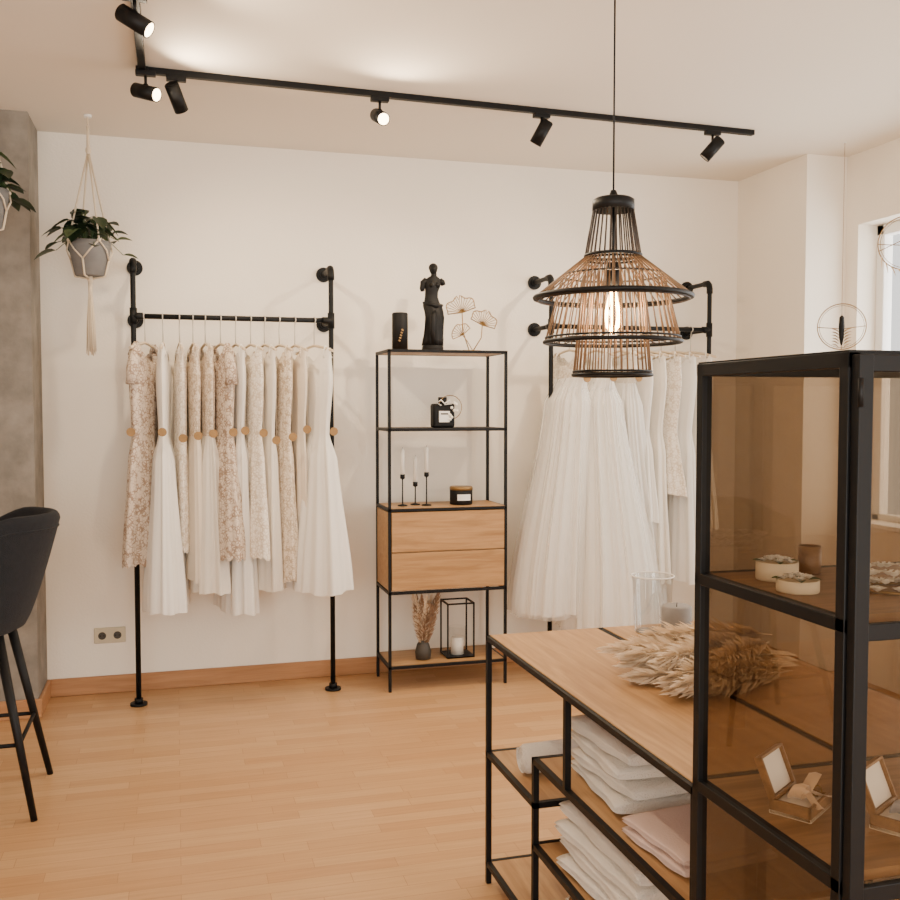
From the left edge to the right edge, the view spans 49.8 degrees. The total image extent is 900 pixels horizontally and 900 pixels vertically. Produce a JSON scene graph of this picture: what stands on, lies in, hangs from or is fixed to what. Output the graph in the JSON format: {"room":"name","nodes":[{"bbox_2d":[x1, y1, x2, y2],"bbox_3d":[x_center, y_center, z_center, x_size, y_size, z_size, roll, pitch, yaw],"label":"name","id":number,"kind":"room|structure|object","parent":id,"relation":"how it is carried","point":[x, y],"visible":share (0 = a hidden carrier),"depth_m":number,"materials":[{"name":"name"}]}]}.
{"room":"clothing store","nodes":[
{"label":"clothing store","id":0,"kind":"room"},
{"bbox_2d":[0,109,46,701],"bbox_3d":[-3.261,-0.142,4.448,2.547,2.890,0.340,-1,3,-16],"label":"wall partition","id":1,"kind":"structure","parent":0,"point":[21,414],"depth_m":4.61,"materials":[{"name":"concrete"}]},
{"bbox_2d":[0,698,41,720],"bbox_3d":[-3.205,1.263,4.341,2.563,0.092,0.016,-1,3,-16],"label":"baseboard","id":2,"kind":"structure","parent":1,"relation":"attached to","point":[22,706],"depth_m":4.66,"materials":[{"name":"brown wood"}]},
{"bbox_2d":[39,679,50,715],"bbox_3d":[-2.028,1.240,4.859,0.016,0.092,0.340,-1,3,-16],"label":"baseboard","id":3,"kind":"structure","parent":1,"relation":"attached to","point":[45,695],"depth_m":4.85,"materials":[{"name":"brown wood"}]},
{"bbox_2d":[0,662,583,899],"bbox_3d":[-0.198,1.475,1.721,7.320,0.100,7.690,-1,3,-16],"label":"floor","id":4,"kind":"structure","parent":0,"point":[289,789],"depth_m":3.76,"materials":[{"name":"brown wood"}]},
{"bbox_2d":[0,507,59,821],"bbox_3d":[-1.813,0.789,3.651,0.662,1.106,0.553,-1,3,-16],"label":"bar stool","id":5,"kind":"object","parent":4,"relation":"on","point":[27,534],"visible":1,"depth_m":3.54,"materials":[{"name":"black metal"}]},
{"bbox_2d":[127,258,340,707],"bbox_3d":[-1.125,0.144,5.080,1.066,2.262,0.311,-1,3,-16],"label":"clothes rack","id":6,"kind":"object","parent":4,"relation":"on","point":[135,320],"visible":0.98,"depth_m":4.94,"materials":[{"name":"black metal"}]},
{"bbox_2d":[122,313,157,568],"bbox_3d":[-1.528,-0.055,4.829,0.156,1.255,0.429,0,3,6],"label":"dress","id":7,"kind":"object","parent":6,"relation":"hanging from","point":[140,368],"visible":0.7,"depth_m":4.71,"materials":[{"name":"beige fabric"}]},
{"bbox_2d":[142,313,190,615],"bbox_3d":[-1.415,0.052,4.814,0.234,1.467,0.501,-1,3,-16],"label":"dress","id":8,"kind":"object","parent":6,"relation":"hanging from","point":[166,591],"visible":0.96,"depth_m":4.70,"materials":[{"name":"white satin"},{"name":"pale wood"}]},
{"bbox_2d":[173,313,189,552],"bbox_3d":[-1.358,-0.087,4.885,0.085,1.196,0.383,-1,3,-22],"label":"dress","id":9,"kind":"object","parent":6,"relation":"hanging from","point":[179,372],"visible":0.84,"depth_m":4.76,"materials":[{"name":"beige fabric"}]},
{"bbox_2d":[186,314,202,583],"bbox_3d":[-1.291,-0.017,4.895,0.110,1.337,0.408,-1,3,-21],"label":"dress","id":10,"kind":"object","parent":6,"relation":"hanging from","point":[194,448],"visible":0.75,"depth_m":4.77,"materials":[{"name":"beige fabric"}]},
{"bbox_2d":[189,314,230,595],"bbox_3d":[-1.210,0.011,4.899,0.221,1.392,0.443,-1,3,-16],"label":"dress","id":11,"kind":"object","parent":6,"relation":"hanging from","point":[215,575],"visible":0.66,"depth_m":4.76,"materials":[{"name":"beige fabric"}]},
{"bbox_2d":[212,315,245,562],"bbox_3d":[-1.146,-0.070,4.893,0.191,1.231,0.512,-1,3,-26],"label":"dress","id":12,"kind":"object","parent":6,"relation":"hanging from","point":[232,540],"visible":0.59,"depth_m":4.77,"materials":[{"name":"beige fabric"}]},
{"bbox_2d":[213,315,259,615],"bbox_3d":[-1.096,0.066,4.946,0.222,1.507,0.419,-1,3,-16],"label":"dress","id":13,"kind":"object","parent":6,"relation":"hanging from","point":[243,598],"visible":0.54,"depth_m":4.82,"materials":[{"name":"white fabric"}]},
{"bbox_2d":[244,315,270,560],"bbox_3d":[-1.017,-0.072,4.936,0.142,1.230,0.462,-2,3,-34],"label":"dress","id":14,"kind":"object","parent":6,"relation":"hanging from","point":[254,408],"visible":0.66,"depth_m":4.83,"materials":[{"name":"beige fabric"}]},
{"bbox_2d":[253,316,285,592],"bbox_3d":[-0.941,0.009,4.990,0.189,1.397,0.411,-1,3,-16],"label":"dress","id":15,"kind":"object","parent":6,"relation":"hanging from","point":[270,573],"visible":0.55,"depth_m":4.86,"materials":[{"name":"beige fabric"}]},
{"bbox_2d":[266,316,297,582],"bbox_3d":[-0.878,-0.012,4.989,0.109,1.355,0.447,-1,3,-27],"label":"dress","id":16,"kind":"object","parent":6,"relation":"hanging from","point":[284,367],"visible":0.58,"depth_m":4.88,"materials":[{"name":"beige fabric"}]},
{"bbox_2d":[282,316,310,523],"bbox_3d":[-0.802,-0.013,5.041,0.106,1.357,0.393,-2,3,-31],"label":"dress","id":17,"kind":"object","parent":6,"relation":"hanging from","point":[299,427],"visible":0.41,"depth_m":4.92,"materials":[{"name":"beige fabric"}]},
{"bbox_2d":[284,317,353,595],"bbox_3d":[-0.696,0.013,4.964,0.492,1.402,0.336,2,3,31],"label":"dress","id":18,"kind":"object","parent":6,"relation":"hanging from","point":[324,565],"visible":0.71,"depth_m":4.87,"materials":[{"name":"white fabric"}]},
{"bbox_2d":[375,349,507,692],"bbox_3d":[-0.051,0.365,5.301,0.654,1.800,0.332,-1,3,-16],"label":"shelf unit","id":19,"kind":"object","parent":4,"relation":"on","point":[442,545],"visible":0.95,"depth_m":5.17,"materials":[{"name":"black metal"}]},
{"bbox_2d":[392,312,407,348],"bbox_3d":[-0.266,-0.629,5.159,0.084,0.200,0.086,-1,3,-16],"label":"vase","id":20,"kind":"object","parent":19,"relation":"on","point":[399,319],"visible":0.9,"depth_m":5.12,"materials":[{"name":"black ceramic"}]},
{"bbox_2d":[398,447,407,506],"bbox_3d":[-0.254,0.142,5.188,0.054,0.316,0.054,-1,3,-16],"label":"candlestick","id":21,"kind":"object","parent":19,"relation":"on","point":[402,475],"visible":1,"depth_m":5.18,"materials":[{"name":"black"}]},
{"bbox_2d":[410,455,419,504],"bbox_3d":[-0.188,0.162,5.249,0.054,0.271,0.054,-1,3,-16],"label":"candlestick","id":22,"kind":"object","parent":19,"relation":"on","point":[415,483],"visible":1,"depth_m":5.24,"materials":[{"name":"black"}]},
{"bbox_2d":[411,593,439,659],"bbox_3d":[-0.135,0.942,5.242,0.153,0.377,0.128,-2,3,-42],"label":"vase","id":23,"kind":"object","parent":19,"relation":"on","point":[423,623],"visible":1,"depth_m":5.22,"materials":[{"name":"grey"}]},
{"bbox_2d":[422,445,430,505],"bbox_3d":[-0.126,0.136,5.213,0.054,0.326,0.054,-1,3,-16],"label":"candlestick","id":24,"kind":"object","parent":19,"relation":"on","point":[426,473],"visible":1,"depth_m":5.20,"materials":[{"name":"black"}]},
{"bbox_2d":[420,263,445,349],"bbox_3d":[-0.092,-0.766,5.199,0.123,0.470,0.123,2,3,34],"label":"statue","id":25,"kind":"object","parent":19,"relation":"on","point":[433,339],"visible":0.96,"depth_m":5.17,"materials":[{"name":"black"}]},
{"bbox_2d":[430,395,461,427],"bbox_3d":[-0.019,-0.210,5.263,0.162,0.177,0.094,-1,3,-16],"label":"bottle","id":26,"kind":"object","parent":19,"relation":"on","point":[442,414],"visible":1,"depth_m":5.23,"materials":[{"name":"black glass"}]},
{"bbox_2d":[440,597,474,658],"bbox_3d":[0.040,0.977,5.334,0.155,0.300,0.150,-1,3,-16],"label":"candle lantern","id":27,"kind":"object","parent":19,"relation":"on","point":[457,650],"visible":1,"depth_m":5.31,"materials":[{"name":"black metal"}]},
{"bbox_2d":[450,485,472,504],"bbox_3d":[0.061,0.247,5.292,0.127,0.098,0.127,-1,3,-16],"label":"candle jar","id":28,"kind":"object","parent":19,"relation":"on","point":[459,494],"visible":1,"depth_m":5.24,"materials":[{"name":"black glass"}]},
{"bbox_2d":[446,295,496,349],"bbox_3d":[0.118,-0.686,5.267,0.293,0.304,0.050,-1,3,-16],"label":"ornament","id":29,"kind":"object","parent":19,"relation":"on","point":[460,310],"visible":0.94,"depth_m":5.26,"materials":[{"name":"gold metal"}]},
{"bbox_2d":[485,628,692,899],"bbox_3d":[0.468,0.996,2.491,0.382,0.790,1.270,-1,3,-16],"label":"console table","id":30,"kind":"object","parent":4,"relation":"on","point":[658,728],"visible":0.49,"depth_m":2.50,"materials":[{"name":"brown wood"}]},
{"bbox_2d":[516,738,579,773],"bbox_3d":[0.335,0.905,2.881,0.260,0.088,0.093,-1,3,-16],"label":"rolled towel","id":31,"kind":"object","parent":30,"relation":"on","point":[525,752],"visible":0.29,"depth_m":2.84,"materials":[{"name":"beige fabric"}]},
{"bbox_2d":[564,895,572,899],"bbox_3d":[0.358,1.255,2.612,0.132,0.119,0.131,-1,3,-16],"label":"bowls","id":32,"kind":"object","parent":30,"relation":"on","point":[568,897],"visible":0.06,"depth_m":2.61,"materials":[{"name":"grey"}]},
{"bbox_2d":[554,800,668,899],"bbox_3d":[0.482,1.000,2.369,0.307,0.174,0.446,-1,3,-19],"label":"folded blankets","id":33,"kind":"object","parent":30,"relation":"on","point":[592,860],"visible":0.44,"depth_m":2.33,"materials":[{"name":"beige fabric"}]},
{"bbox_2d":[571,714,690,813],"bbox_3d":[0.492,0.766,2.421,0.313,0.162,0.345,-1,3,-16],"label":"folded towels","id":34,"kind":"object","parent":30,"relation":"on","point":[628,784],"visible":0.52,"depth_m":2.28,"materials":[{"name":"beige fabric"}]},
{"bbox_2d":[594,619,693,698],"bbox_3d":[0.689,0.536,2.534,0.548,0.170,0.423,-1,3,-16],"label":"bunch","id":35,"kind":"object","parent":30,"relation":"on","point":[668,658],"visible":0.33,"depth_m":2.49,"materials":[{"name":"beige plant"}]},
{"bbox_2d":[622,804,689,876],"bbox_3d":[0.537,0.837,2.102,0.243,0.049,0.234,-1,3,-22],"label":"folded towels","id":36,"kind":"object","parent":30,"relation":"on","point":[664,833],"visible":0.46,"depth_m":2.08,"materials":[{"name":"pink fabric"}]},
{"bbox_2d":[528,274,712,630],"bbox_3d":[1.009,0.117,5.683,1.074,2.262,0.311,-1,3,-16],"label":"clothes rack","id":37,"kind":"object","parent":4,"relation":"on","point":[534,282],"visible":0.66,"depth_m":5.63,"materials":[{"name":"black metal"}]},
{"bbox_2d":[511,323,590,617],"bbox_3d":[0.594,0.100,5.388,0.566,1.610,0.509,-1,3,-16],"label":"gown","id":38,"kind":"object","parent":37,"relation":"hanging from","point":[552,543],"visible":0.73,"depth_m":5.28,"materials":[{"name":"white tulle"}]},
{"bbox_2d":[559,340,660,628],"bbox_3d":[0.884,0.140,5.368,0.579,1.692,0.590,2,3,32],"label":"gown","id":39,"kind":"object","parent":37,"relation":"hanging from","point":[618,546],"visible":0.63,"depth_m":5.25,"materials":[{"name":"beige fabric"}]},
{"bbox_2d":[613,325,658,522],"bbox_3d":[1.051,-0.156,5.564,0.150,1.117,0.419,-1,3,-27],"label":"dress","id":40,"kind":"object","parent":37,"relation":"hanging from","point":[645,387],"visible":0.3,"depth_m":5.43,"materials":[{"name":"white tulle fabric"},{"name":"pale wood"}]},
{"bbox_2d":[612,343,666,611],"bbox_3d":[1.052,0.104,5.580,0.338,1.636,0.432,-1,3,-16],"label":"gown","id":41,"kind":"object","parent":37,"relation":"hanging from","point":[627,389],"visible":0.27,"depth_m":5.41,"materials":[{"name":"beige fabric"}]},
{"bbox_2d":[624,326,670,584],"bbox_3d":[1.134,0.022,5.596,0.152,1.477,0.413,-2,3,-35],"label":"dress","id":42,"kind":"object","parent":37,"relation":"hanging from","point":[659,365],"visible":0.38,"depth_m":5.46,"materials":[{"name":"white fabric"},{"name":"pale wood"}]},
{"bbox_2d":[639,326,686,496],"bbox_3d":[1.215,-0.228,5.601,0.153,0.977,0.426,-2,3,-33],"label":"dress","id":43,"kind":"object","parent":37,"relation":"hanging from","point":[676,485],"visible":0.36,"depth_m":5.50,"materials":[{"name":"beige fabric"}]},
{"bbox_2d":[652,333,700,584],"bbox_3d":[1.306,0.020,5.656,0.156,1.477,0.411,-1,3,-30],"label":"dress","id":44,"kind":"object","parent":37,"relation":"hanging from","point":[681,509],"visible":0.47,"depth_m":5.53,"materials":[{"name":"white fabric"},{"name":"pale wood"}]},
{"bbox_2d":[666,326,717,463],"bbox_3d":[1.392,-0.131,5.672,0.148,1.177,0.421,-2,3,-36],"label":"dress","id":45,"kind":"object","parent":37,"relation":"hanging from","point":[709,356],"visible":0.09,"depth_m":5.59,"materials":[{"name":"beige fabric"}]},
{"bbox_2d":[599,621,693,641],"bbox_3d":[0.838,0.991,2.596,0.382,0.790,1.270,-1,3,-16],"label":"console table","id":46,"kind":"object","parent":4,"relation":"on","point":[621,632],"visible":0.12,"depth_m":3.08,"materials":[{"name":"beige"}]},
{"bbox_2d":[631,571,674,631],"bbox_3d":[0.638,0.484,3.058,0.136,0.182,0.136,-1,3,-16],"label":"glass hurricane vase","id":47,"kind":"object","parent":46,"relation":"on","point":[642,571],"visible":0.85,"depth_m":3.06,"materials":[{"name":"clear glass"}]},
{"bbox_2d":[661,603,691,633],"bbox_3d":[0.673,0.518,2.882,0.088,0.130,0.088,-1,3,-16],"label":"pillar candle","id":48,"kind":"object","parent":46,"relation":"on","point":[671,613],"visible":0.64,"depth_m":2.85,"materials":[{"name":"grey wax"}]},
{"bbox_2d":[691,350,899,899],"bbox_3d":[0.891,0.636,1.675,0.800,1.580,0.449,-1,3,-16],"label":"glass display cabinet","id":49,"kind":"object","parent":4,"relation":"on","point":[793,450],"visible":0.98,"depth_m":1.77,"materials":[{"name":"black metal"}]},
{"bbox_2d":[753,554,798,582],"bbox_3d":[0.568,0.204,1.689,0.076,0.043,0.072,-1,3,-16],"label":"trinket box","id":50,"kind":"object","parent":49,"relation":"in","point":[769,566],"visible":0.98,"depth_m":1.67,"materials":[{"name":"beige ceramic"}]},
{"bbox_2d":[754,743,831,823],"bbox_3d":[0.587,0.560,1.635,0.117,0.091,0.092,2,3,40],"label":"box","id":51,"kind":"object","parent":49,"relation":"in","point":[802,802],"visible":0.99,"depth_m":1.63,"materials":[{"name":"beige wood"}]},
{"bbox_2d":[772,572,821,594],"bbox_3d":[0.566,0.214,1.579,0.068,0.031,0.068,-2,3,-35],"label":"trinket box","id":52,"kind":"object","parent":49,"relation":"in","point":[794,583],"visible":1,"depth_m":1.56,"materials":[{"name":"beige ceramic"}]},
{"bbox_2d":[798,544,821,574],"bbox_3d":[0.650,0.198,1.753,0.040,0.050,0.040,-1,3,-16],"label":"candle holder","id":53,"kind":"object","parent":49,"relation":"in","point":[809,555],"visible":0.94,"depth_m":1.74,"materials":[{"name":"brown glass"}]},
{"bbox_2d":[865,756,899,836],"bbox_3d":[0.730,0.563,1.572,0.117,0.091,0.092,2,4,44],"label":"box","id":54,"kind":"object","parent":49,"relation":"in","point":[882,804],"visible":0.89,"depth_m":1.58,"materials":[{"name":"beige wood"}]},
{"bbox_2d":[870,561,899,595],"bbox_3d":[0.728,0.210,1.589,0.139,0.040,0.121,0,3,-2],"label":"wreath","id":55,"kind":"object","parent":49,"relation":"in","point":[877,581],"visible":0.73,"depth_m":1.57,"materials":[{"name":"plant"}]},
{"bbox_2d":[37,131,737,679],"bbox_3d":[-1.224,-0.179,5.279,7.320,2.890,0.150,-1,3,-16],"label":"wall","id":56,"kind":"structure","parent":0,"point":[213,229],"depth_m":5.37,"materials":[{"name":"beige paint"}]},
{"bbox_2d":[94,626,125,643],"bbox_3d":[-1.783,0.971,5.084,0.156,0.082,0.018,-1,3,-16],"label":"wall socket","id":57,"kind":"object","parent":56,"relation":"attached to","point":[107,634],"visible":1,"depth_m":5.08,"materials":[{"name":"beige plastic"}]},
{"bbox_2d":[50,648,513,696],"bbox_3d":[-0.143,1.209,5.560,4.000,0.092,0.016,-1,3,-16],"label":"baseboard","id":58,"kind":"structure","parent":56,"relation":"attached to","point":[360,665],"depth_m":5.24,"materials":[{"name":"brown wood"}]},
{"bbox_2d":[0,0,899,180],"bbox_3d":[-0.198,-1.512,1.588,7.320,0.100,7.690,-1,3,-16],"label":"ceiling","id":59,"kind":"structure","parent":0,"point":[815,77],"depth_m":4.04,"materials":[{"name":"beige paint"}]},
{"bbox_2d":[0,152,35,230],"bbox_3d":[-1.994,-1.063,4.172,0.378,1.025,0.285,-1,3,-16],"label":"hanging planter","id":60,"kind":"object","parent":59,"relation":"hanging from","point":[7,196],"visible":1,"depth_m":4.18,"materials":[{"name":"grey ceramic"}]},
{"bbox_2d":[34,114,137,355],"bbox_3d":[-1.749,-1.024,4.630,0.399,1.144,0.363,1,3,14],"label":"hanging planter","id":61,"kind":"object","parent":59,"relation":"hanging from","point":[89,260],"visible":1,"depth_m":4.61,"materials":[{"name":"grey ceramic"}]},
{"bbox_2d":[115,0,754,161],"bbox_3d":[0.238,-1.479,3.943,2.992,0.175,1.187,-1,3,-16],"label":"track","id":62,"kind":"object","parent":59,"relation":"attached to","point":[132,18],"depth_m":4.23,"materials":[{"name":"black metal"}]},
{"bbox_2d":[533,0,694,377],"bbox_3d":[0.487,-0.869,2.888,0.479,1.300,0.479,-1,3,-16],"label":"pendant lamp","id":63,"kind":"object","parent":59,"relation":"hanging from","point":[614,204],"visible":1,"depth_m":2.84,"materials":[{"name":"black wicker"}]},
{"bbox_2d":[817,142,866,349],"bbox_3d":[2.074,-1.074,5.117,0.245,1.088,0.041,1,3,24],"label":"hoop","id":64,"kind":"object","parent":59,"relation":"hanging from","point":[841,328],"visible":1,"depth_m":5.13,"materials":[{"name":"brown metal"}]},
{"bbox_2d":[877,217,899,275],"bbox_3d":[2.207,-1.214,4.656,0.277,0.768,0.043,1,3,24],"label":"hoop","id":65,"kind":"object","parent":59,"relation":"hanging from","point":[878,244],"visible":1,"depth_m":4.71,"materials":[{"name":"brown metal"}]},
{"bbox_2d":[736,138,899,358],"bbox_3d":[3.000,-0.060,2.584,0.460,2.890,7.340,-1,3,-16],"label":"wall","id":66,"kind":"structure","parent":0,"point":[792,246],"depth_m":5.41,"materials":[{"name":"beige paint"}]},
{"bbox_2d":[875,220,899,349],"bbox_3d":[2.513,-0.383,4.679,0.210,1.650,1.460,-1,3,-16],"label":"window","id":67,"kind":"structure","parent":66,"relation":"in","point":[883,277],"depth_m":5.33,"materials":[{"name":"white paint"}]}
]}

